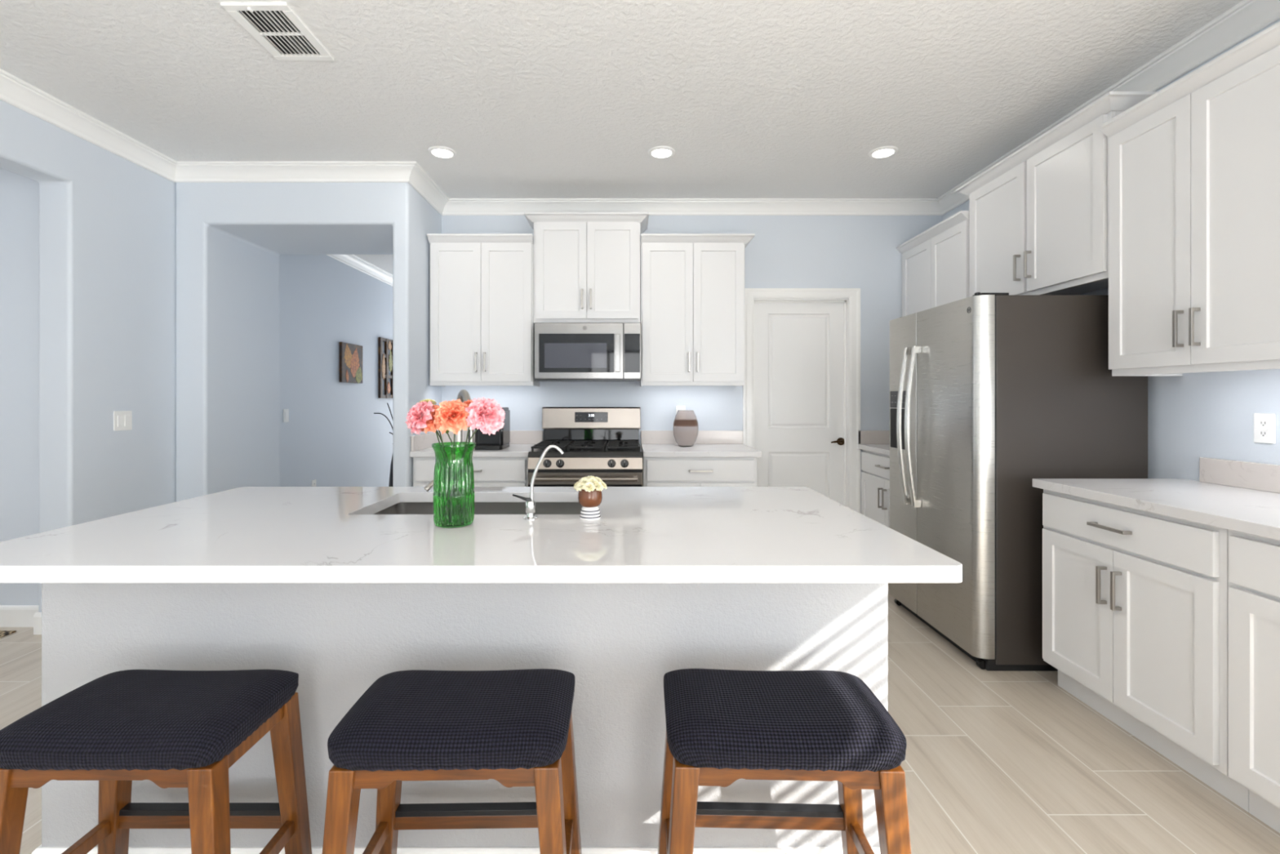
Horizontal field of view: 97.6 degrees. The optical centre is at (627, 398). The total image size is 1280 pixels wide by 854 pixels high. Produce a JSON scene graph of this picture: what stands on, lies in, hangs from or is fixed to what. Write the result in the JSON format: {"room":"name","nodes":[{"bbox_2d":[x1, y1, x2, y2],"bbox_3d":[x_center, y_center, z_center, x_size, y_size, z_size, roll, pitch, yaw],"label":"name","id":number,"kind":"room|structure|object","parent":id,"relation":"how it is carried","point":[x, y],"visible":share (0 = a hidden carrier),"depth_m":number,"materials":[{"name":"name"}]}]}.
{"room":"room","nodes":[
{"label":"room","id":0,"kind":"room"},
{"bbox_2d":[0,168,39,604],"bbox_3d":[-4.700,-0.135,3.205,3.000,2.810,0.150,0,0,0],"label":"wall","id":1,"kind":"structure","parent":0,"point":[19,194],"depth_m":3.13,"materials":[{"name":"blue paint"}]},
{"bbox_2d":[0,604,39,626],"bbox_3d":[-4.625,1.212,3.122,2.850,0.115,0.016,0,0,0],"label":"baseboard","id":2,"kind":"structure","parent":1,"relation":"attached to","point":[11,615],"depth_m":3.11,"materials":[{"name":"white wood"}]},
{"bbox_2d":[0,99,392,612],"bbox_3d":[-3.110,-0.135,2.750,0.180,2.810,13.500,0,0,0],"label":"wall","id":3,"kind":"structure","parent":0,"point":[107,221],"depth_m":3.41,"materials":[{"name":"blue paint"}]},
{"bbox_2d":[33,612,41,634],"bbox_3d":[-2.900,1.212,3.747,0.222,0.115,1.569,0,0,15],"label":"baseboard","id":4,"kind":"structure","parent":3,"relation":"attached to","point":[37,615],"depth_m":3.01,"materials":[{"name":"white wood"}]},
{"bbox_2d":[113,410,132,431],"bbox_3d":[-3.015,0.132,3.345,0.010,0.116,0.118,0,0,0],"label":"light switch","id":5,"kind":"object","parent":3,"relation":"attached to","point":[122,420],"visible":1,"depth_m":3.34,"materials":[{"name":"white plastic"}]},
{"bbox_2d":[283,408,288,422],"bbox_3d":[-3.015,0.150,4.940,0.010,0.116,0.072,0,0,0],"label":"light switch","id":6,"kind":"object","parent":3,"relation":"attached to","point":[286,411],"visible":1,"depth_m":4.93,"materials":[{"name":"white plastic"}]},
{"bbox_2d":[311,479,315,486],"bbox_3d":[-3.016,0.840,5.380,0.008,0.116,0.072,0,0,0],"label":"wall outlet","id":7,"kind":"object","parent":3,"relation":"attached to","point":[313,482],"visible":0.58,"depth_m":5.37,"materials":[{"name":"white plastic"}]},
{"bbox_2d":[338,342,362,383],"bbox_3d":[-3.002,-0.379,6.080,0.032,0.426,0.460,0,0,0],"label":"canvas painting","id":8,"kind":"object","parent":3,"relation":"attached to","point":[350,355],"visible":1,"depth_m":6.03,"materials":[{"name":"paint"}]},
{"bbox_2d":[326,254,392,286],"bbox_3d":[-2.296,-1.490,6.990,1.449,0.103,4.920,0,0,0],"label":"trim","id":9,"kind":"structure","parent":3,"relation":"attached to","point":[354,261],"depth_m":6.35,"materials":[{"name":"white wood"}]},
{"bbox_2d":[377,337,392,398],"bbox_3d":[-3.002,-0.375,7.050,0.032,0.740,0.560,0,0,0],"label":"wall sculpture","id":10,"kind":"object","parent":3,"relation":"attached to","point":[384,362],"visible":0.74,"depth_m":6.94,"materials":[{"name":"brown wood"}]},
{"bbox_2d":[0,0,1279,215],"bbox_3d":[-0.275,-1.490,0.200,5.490,0.103,8.400,0,0,0],"label":"trim","id":11,"kind":"structure","parent":3,"relation":"attached to","point":[1246,18],"depth_m":3.69,"materials":[{"name":"white wood"}]},
{"bbox_2d":[175,182,441,502],"bbox_3d":[-2.243,-0.135,4.128,1.555,2.810,0.803,0,0,0],"label":"wall","id":12,"kind":"structure","parent":0,"point":[231,238],"depth_m":3.79,"materials":[{"name":"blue paint"}]},
{"bbox_2d":[410,431,443,451],"bbox_3d":[-1.452,0.303,4.074,0.020,0.105,0.607,0,0,0],"label":"backsplash","id":13,"kind":"structure","parent":12,"relation":"attached to","point":[423,441],"depth_m":3.96,"materials":[{"name":"beige stone"}]},
{"bbox_2d":[443,430,542,444],"bbox_3d":[-1.065,0.303,4.388,0.795,0.105,0.020,0,0,0],"label":"backsplash","id":14,"kind":"structure","parent":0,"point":[517,437],"depth_m":4.38,"materials":[{"name":"beige stone"}]},
{"bbox_2d":[0,0,1243,274],"bbox_3d":[-1.700,-1.615,2.650,9.000,0.150,13.900,0,0,0],"label":"ceiling","id":15,"kind":"structure","parent":0,"point":[532,99],"depth_m":2.72,"materials":[{"name":"white paint"}]},
{"bbox_2d":[220,2,334,60],"bbox_3d":[-1.456,-1.530,2.355,0.258,0.020,0.360,0,0,0],"label":"ceiling vent","id":16,"kind":"object","parent":15,"relation":"in","point":[276,26],"visible":1,"depth_m":2.33,"materials":[{"name":"white metal"}]},
{"bbox_2d":[427,146,457,158],"bbox_3d":[-1.160,-1.535,3.500,0.172,0.010,0.172,0,0,0],"label":"recessed light","id":17,"kind":"object","parent":15,"relation":"in","point":[442,152],"visible":1,"depth_m":3.48,"materials":[{"name":"white plastic"}]},
{"bbox_2d":[648,146,675,158],"bbox_3d":[0.210,-1.535,3.500,0.172,0.010,0.172,0,0,0],"label":"recessed light","id":18,"kind":"object","parent":15,"relation":"in","point":[658,152],"visible":1,"depth_m":3.48,"materials":[{"name":"white plastic"}]},
{"bbox_2d":[868,146,898,158],"bbox_3d":[1.595,-1.535,3.500,0.172,0.010,0.172,0,0,0],"label":"recessed light","id":19,"kind":"object","parent":15,"relation":"in","point":[883,152],"visible":1,"depth_m":3.48,"materials":[{"name":"white plastic"}]},
{"bbox_2d":[0,582,1279,853],"bbox_3d":[-1.700,1.330,2.650,9.000,0.120,13.900,0,0,0],"label":"floor","id":20,"kind":"structure","parent":0,"point":[995,762],"depth_m":1.91,"materials":[{"name":"beige tile"}]},
{"bbox_2d":[0,630,16,637],"bbox_3d":[-3.930,1.266,2.300,1.200,0.008,1.500,0,0,0],"label":"area rug","id":21,"kind":"object","parent":20,"relation":"on","point":[2,633],"visible":1,"depth_m":3.02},
{"bbox_2d":[0,669,311,853],"bbox_3d":[-1.015,0.953,1.212,0.510,0.634,0.323,0,0,0],"label":"bar stool","id":22,"kind":"object","parent":20,"relation":"on","point":[166,728],"visible":1,"depth_m":1.14,"materials":[{"name":"black fabric"}]},
{"bbox_2d":[0,669,298,770],"bbox_3d":[-1.015,0.672,1.212,0.466,0.074,0.304,0,0,0],"label":"seat cushion","id":23,"kind":"object","parent":22,"relation":"on","point":[129,719],"depth_m":1.12,"materials":[{"name":"black fabric"}]},
{"bbox_2d":[373,403,392,486],"bbox_3d":[-2.573,0.620,6.170,0.398,1.300,0.200,0,0,20],"label":"vase","id":24,"kind":"object","parent":20,"relation":"on","point":[390,484],"visible":0.16,"depth_m":6.10,"materials":[{"name":"grey ceramic"}]},
{"bbox_2d":[322,668,582,853],"bbox_3d":[-0.355,0.953,1.212,0.510,0.634,0.323,0,0,-1],"label":"bar stool","id":25,"kind":"object","parent":20,"relation":"on","point":[512,727],"visible":1,"depth_m":1.11,"materials":[{"name":"black fabric"}]},
{"bbox_2d":[327,668,574,771],"bbox_3d":[-0.355,0.672,1.212,0.466,0.074,0.304,0,0,-1],"label":"seat cushion","id":26,"kind":"object","parent":25,"relation":"on","point":[512,720],"depth_m":1.11,"materials":[{"name":"black fabric"}]},
{"bbox_2d":[31,582,888,853],"bbox_3d":[-0.423,0.832,1.828,2.225,0.876,0.784,0,0,0],"label":"kitchen island","id":27,"kind":"object","parent":20,"relation":"on","point":[619,642],"visible":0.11,"depth_m":1.45,"materials":[{"name":"grey paint"}]},
{"bbox_2d":[0,486,962,582],"bbox_3d":[-0.419,0.374,1.729,2.282,0.037,1.072,0,0,0],"label":"island countertop","id":28,"kind":"structure","parent":27,"relation":"on","point":[243,534],"depth_m":1.40,"materials":[{"name":"white stone"}]},
{"bbox_2d":[423,389,475,491],"bbox_3d":[-0.638,0.161,2.131,0.257,0.390,0.144,0,0,32],"label":"kitchen faucet","id":29,"kind":"object","parent":28,"relation":"on","point":[464,395],"visible":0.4,"depth_m":2.08,"materials":[{"name":"silver metal"}]},
{"bbox_2d":[431,441,475,528],"bbox_3d":[-0.493,0.241,1.587,0.120,0.229,0.120,0,0,27],"label":"glass vase","id":30,"kind":"object","parent":28,"relation":"on","point":[453,495],"visible":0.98,"depth_m":1.54,"materials":[{"name":"green glass"}]},
{"bbox_2d":[405,400,440,444],"bbox_3d":[-0.546,0.175,1.566,0.158,0.338,0.093,0,0,10],"label":"carnation","id":31,"kind":"object","parent":30,"relation":"in","point":[421,409],"visible":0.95,"depth_m":1.54,"materials":[{"name":"pink plant"}]},
{"bbox_2d":[419,404,443,444],"bbox_3d":[-0.534,0.179,1.579,0.126,0.328,0.078,0,0,0],"label":"carnation","id":32,"kind":"object","parent":30,"relation":"in","point":[430,427],"visible":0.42,"depth_m":1.56,"materials":[{"name":"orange plant"}]},
{"bbox_2d":[420,399,444,444],"bbox_3d":[-0.538,0.172,1.612,0.157,0.343,0.058,0,0,10],"label":"carnation","id":33,"kind":"object","parent":30,"relation":"in","point":[433,402],"visible":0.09,"depth_m":1.61,"materials":[{"name":"yellow plant"}]},
{"bbox_2d":[445,430,452,444],"bbox_3d":[-0.531,0.190,1.613,0.079,0.308,0.115,0,0,0],"label":"carnation","id":34,"kind":"object","parent":30,"relation":"in","point":[446,431],"visible":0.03,"depth_m":1.63,"materials":[{"name":"green plant"}]},
{"bbox_2d":[433,399,470,444],"bbox_3d":[-0.489,0.172,1.560,0.104,0.342,0.102,0,0,34],"label":"carnation","id":35,"kind":"object","parent":30,"relation":"in","point":[451,415],"visible":0.94,"depth_m":1.53,"materials":[{"name":"orange plant"}]},
{"bbox_2d":[463,399,473,444],"bbox_3d":[-0.466,0.172,1.631,0.117,0.342,0.092,0,0,0],"label":"carnation","id":36,"kind":"object","parent":30,"relation":"in","point":[468,402],"visible":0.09,"depth_m":1.62,"materials":[{"name":"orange plant"}]},
{"bbox_2d":[465,396,505,444],"bbox_3d":[-0.435,0.169,1.570,0.179,0.348,0.100,0,0,0],"label":"carnation","id":37,"kind":"object","parent":30,"relation":"in","point":[486,415],"visible":0.96,"depth_m":1.55,"materials":[{"name":"pink plant"}]},
{"bbox_2d":[373,502,582,514],"bbox_3d":[-0.502,0.499,1.923,0.761,0.210,0.439,0,0,0],"label":"sink","id":38,"kind":"object","parent":28,"relation":"in","point":[401,508],"visible":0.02,"depth_m":2.13,"materials":[{"name":"grey metal"}]},
{"bbox_2d":[512,444,564,519],"bbox_3d":[-0.267,0.247,1.665,0.153,0.219,0.044,0,0,0],"label":"tap","id":39,"kind":"object","parent":28,"relation":"on","point":[530,503],"visible":1,"depth_m":1.66,"materials":[{"name":"silver metal"}]},
{"bbox_2d":[573,475,607,520],"bbox_3d":[-0.112,0.292,1.662,0.096,0.127,0.096,0,0,-19],"label":"flower vase","id":40,"kind":"object","parent":28,"relation":"on","point":[589,488],"visible":1,"depth_m":1.64,"materials":[{"name":"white ceramic"}]},
{"bbox_2d":[577,488,602,507],"bbox_3d":[-0.112,0.290,1.662,0.072,0.060,0.072,0,0,0],"label":"bowl","id":41,"kind":"object","parent":40,"relation":"on","point":[587,497],"depth_m":1.63,"materials":[{"name":"brown ceramic"}]},
{"bbox_2d":[413,457,528,486],"bbox_3d":[-1.062,0.833,4.063,0.785,0.874,0.654,0,0,0],"label":"base cabinet","id":42,"kind":"object","parent":20,"relation":"on","point":[487,471],"visible":0.16,"depth_m":3.77,"materials":[{"name":"white paint"}]},
{"bbox_2d":[409,430,542,457],"bbox_3d":[-1.065,0.322,4.075,0.795,0.142,0.646,0,0,0],"label":"countertop","id":43,"kind":"structure","parent":42,"relation":"on","point":[521,443],"depth_m":3.98,"materials":[{"name":"white stone"}]},
{"bbox_2d":[475,407,510,449],"bbox_3d":[-0.985,0.210,3.997,0.225,0.292,0.326,0,0,0],"label":"coffee maker","id":44,"kind":"object","parent":43,"relation":"on","point":[500,440],"visible":0.38,"depth_m":3.98,"materials":[{"name":"black plastic"}]},
{"bbox_2d":[527,407,643,486],"bbox_3d":[-0.282,0.658,4.008,0.762,1.184,0.763,0,0,0],"label":"gas range","id":45,"kind":"object","parent":20,"relation":"on","point":[602,443],"visible":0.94,"depth_m":3.81,"materials":[{"name":"silver metal"}]},
{"bbox_2d":[528,444,642,457],"bbox_3d":[-0.282,0.370,4.001,0.761,0.036,0.598,0,0,0],"label":"cooktop","id":46,"kind":"object","parent":45,"relation":"in","point":[536,452],"depth_m":3.71,"materials":[{"name":"black metal"}]},
{"bbox_2d":[642,455,756,486],"bbox_3d":[0.489,0.833,4.063,0.768,0.874,0.654,0,0,0],"label":"base cabinet","id":47,"kind":"object","parent":20,"relation":"on","point":[656,471],"visible":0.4,"depth_m":3.77,"materials":[{"name":"white paint"}]},
{"bbox_2d":[640,430,762,457],"bbox_3d":[0.501,0.322,4.075,0.798,0.142,0.646,0,0,0],"label":"countertop","id":48,"kind":"structure","parent":47,"relation":"on","point":[654,443],"depth_m":4.19,"materials":[{"name":"white stone"}]},
{"bbox_2d":[672,409,698,446],"bbox_3d":[0.432,0.222,4.190,0.191,0.268,0.191,0,0,0],"label":"vase","id":49,"kind":"object","parent":48,"relation":"on","point":[686,428],"visible":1,"depth_m":4.12,"materials":[{"name":"beige ceramic"}]},
{"bbox_2d":[657,668,911,853],"bbox_3d":[0.313,0.953,1.212,0.510,0.634,0.323,0,0,2],"label":"bar stool","id":50,"kind":"object","parent":20,"relation":"on","point":[724,726],"visible":1,"depth_m":1.11,"materials":[{"name":"black fabric"}]},
{"bbox_2d":[663,668,906,771],"bbox_3d":[0.313,0.672,1.212,0.466,0.074,0.304,0,0,2],"label":"seat cushion","id":51,"kind":"object","parent":50,"relation":"on","point":[717,720],"depth_m":1.11,"materials":[{"name":"black fabric"}]},
{"bbox_2d":[861,449,889,527],"bbox_3d":[2.113,0.833,3.973,0.654,0.874,0.845,0,0,0],"label":"base cabinet","id":52,"kind":"object","parent":20,"relation":"on","point":[875,475],"visible":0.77,"depth_m":4.12,"materials":[{"name":"white paint"}]},
{"bbox_2d":[857,430,889,455],"bbox_3d":[2.134,0.322,3.974,0.668,0.142,0.848,0,0,0],"label":"countertop","id":53,"kind":"structure","parent":52,"relation":"on","point":[874,441],"depth_m":4.38,"materials":[{"name":"white stone"}]},
{"bbox_2d":[889,292,1147,671],"bbox_3d":[1.976,0.384,3.053,0.888,1.772,0.905,0,0,0],"label":"refrigerator","id":54,"kind":"object","parent":20,"relation":"on","point":[992,393],"visible":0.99,"depth_m":2.60,"materials":[{"name":"grey metal"}]},
{"bbox_2d":[1042,488,1248,812],"bbox_3d":[2.113,0.833,2.101,0.654,0.874,0.762,0,0,0],"label":"base cabinet","id":55,"kind":"object","parent":20,"relation":"on","point":[1135,602],"visible":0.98,"depth_m":1.98,"materials":[{"name":"white paint"}]},
{"bbox_2d":[1227,528,1279,832],"bbox_3d":[2.113,0.833,1.268,0.654,0.874,0.900,0,0,0],"label":"base cabinet","id":56,"kind":"object","parent":20,"relation":"on","point":[1253,561],"visible":0.91,"depth_m":1.64,"materials":[{"name":"white paint"}]},
{"bbox_2d":[1032,457,1279,540],"bbox_3d":[2.134,0.322,1.657,0.668,0.142,1.675,0,0,0],"label":"countertop","id":57,"kind":"structure","parent":56,"relation":"on","point":[1237,495],"depth_m":2.11,"materials":[{"name":"white stone"}]},
{"bbox_2d":[441,215,942,513],"bbox_3d":[0.578,-0.135,4.475,4.085,2.810,0.150,0,0,0],"label":"wall","id":58,"kind":"structure","parent":0,"point":[784,251],"depth_m":4.40,"materials":[{"name":"blue paint"}]},
{"bbox_2d":[426,233,539,386],"bbox_3d":[-1.071,-0.641,4.216,0.756,1.093,0.363,0,0,0],"label":"upper cabinet","id":59,"kind":"object","parent":58,"relation":"attached to","point":[482,325],"visible":1,"depth_m":4.08,"materials":[{"name":"white paint"}]},
{"bbox_2d":[524,212,648,323],"bbox_3d":[-0.300,-0.947,4.213,0.900,0.790,0.363,0,0,0],"label":"upper cabinet","id":60,"kind":"object","parent":58,"relation":"attached to","point":[587,264],"visible":0.88,"depth_m":4.08,"materials":[{"name":"white paint"}]},
{"bbox_2d":[534,322,640,382],"bbox_3d":[-0.287,-0.336,4.175,0.758,0.416,0.446,0,0,0],"label":"microwave","id":61,"kind":"object","parent":60,"relation":"attached to","point":[565,352],"visible":1,"depth_m":3.98,"materials":[{"name":"silver metal"}]},
{"bbox_2d":[675,405,685,413],"bbox_3d":[0.414,0.115,4.377,0.072,0.116,0.045,0,0,0],"label":"wall outlet","id":62,"kind":"object","parent":58,"relation":"attached to","point":[677,407],"visible":0.28,"depth_m":4.39,"materials":[{"name":"white plastic"}]},
{"bbox_2d":[640,430,742,444],"bbox_3d":[0.501,0.303,4.388,0.798,0.105,0.020,0,0,0],"label":"backsplash","id":63,"kind":"structure","parent":58,"relation":"attached to","point":[647,437],"depth_m":4.38,"materials":[{"name":"beige stone"}]},
{"bbox_2d":[640,233,755,386],"bbox_3d":[0.504,-0.641,4.216,0.820,1.093,0.363,0,0,0],"label":"upper cabinet","id":64,"kind":"object","parent":58,"relation":"attached to","point":[692,285],"visible":1,"depth_m":4.08,"materials":[{"name":"white paint"}]},
{"bbox_2d":[754,302,844,504],"bbox_3d":[1.359,0.242,4.443,0.735,2.035,0.095,0,0,0],"label":"door","id":65,"kind":"structure","parent":58,"relation":"in","point":[798,347],"depth_m":4.46,"materials":[{"name":"white wood"}]},
{"bbox_2d":[742,288,860,513],"bbox_3d":[1.360,0.200,4.439,0.920,2.140,0.122,0,0,0],"label":"trim","id":66,"kind":"structure","parent":58,"relation":"attached to","point":[850,297],"depth_m":4.38,"materials":[{"name":"white wood"}]},
{"bbox_2d":[858,430,889,444],"bbox_3d":[2.134,0.303,4.388,0.668,0.105,0.020,0,0,0],"label":"backsplash","id":67,"kind":"structure","parent":58,"relation":"attached to","point":[867,437],"depth_m":4.38,"materials":[{"name":"beige stone"}]},
{"bbox_2d":[942,19,1279,480],"bbox_3d":[2.545,-0.135,0.150,0.150,2.810,8.900,0,0,0],"label":"wall","id":68,"kind":"structure","parent":0,"point":[1191,416],"depth_m":2.40,"materials":[{"name":"blue paint"}]},
{"bbox_2d":[896,210,968,316],"bbox_3d":[2.287,-0.641,3.970,0.363,1.093,0.856,0,0,0],"label":"upper cabinet","id":69,"kind":"object","parent":68,"relation":"attached to","point":[935,261],"visible":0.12,"depth_m":3.90,"materials":[{"name":"white paint"}]},
{"bbox_2d":[955,91,1158,297],"bbox_3d":[2.287,-0.944,3.024,0.363,0.797,1.152,0,0,0],"label":"upper cabinet","id":70,"kind":"object","parent":68,"relation":"attached to","point":[1038,216],"visible":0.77,"depth_m":2.87,"materials":[{"name":"white paint"}]},
{"bbox_2d":[1098,21,1279,376],"bbox_3d":[2.287,-0.659,2.135,0.363,1.118,0.742,0,0,0],"label":"upper cabinet","id":71,"kind":"object","parent":68,"relation":"attached to","point":[1194,165],"visible":1,"depth_m":2.10,"materials":[{"name":"white paint"}]},
{"bbox_2d":[1199,457,1279,493],"bbox_3d":[2.458,0.303,1.610,0.020,0.105,1.580,0,0,0],"label":"backsplash","id":72,"kind":"structure","parent":68,"relation":"attached to","point":[1244,474],"depth_m":2.24,"materials":[{"name":"beige stone"}]},
{"bbox_2d":[1253,413,1275,444],"bbox_3d":[2.466,0.115,2.170,0.008,0.116,0.072,0,0,0],"label":"wall outlet","id":73,"kind":"object","parent":68,"relation":"attached to","point":[1264,424],"visible":1,"depth_m":2.16,"materials":[{"name":"white plastic"}]},
{"bbox_2d":[1258,419,1268,426],"bbox_3d":[2.463,0.095,2.170,0.003,0.028,0.034,0,0,0],"label":"socket","id":74,"kind":"object","parent":73,"relation":"attached to","point":[1262,423],"depth_m":2.17,"materials":[{"name":"white plastic"}]},
{"bbox_2d":[1258,429,1268,437],"bbox_3d":[2.463,0.135,2.170,0.003,0.028,0.034,0,0,0],"label":"socket","id":75,"kind":"object","parent":73,"relation":"attached to","point":[1262,433],"depth_m":2.17,"materials":[{"name":"white plastic"}]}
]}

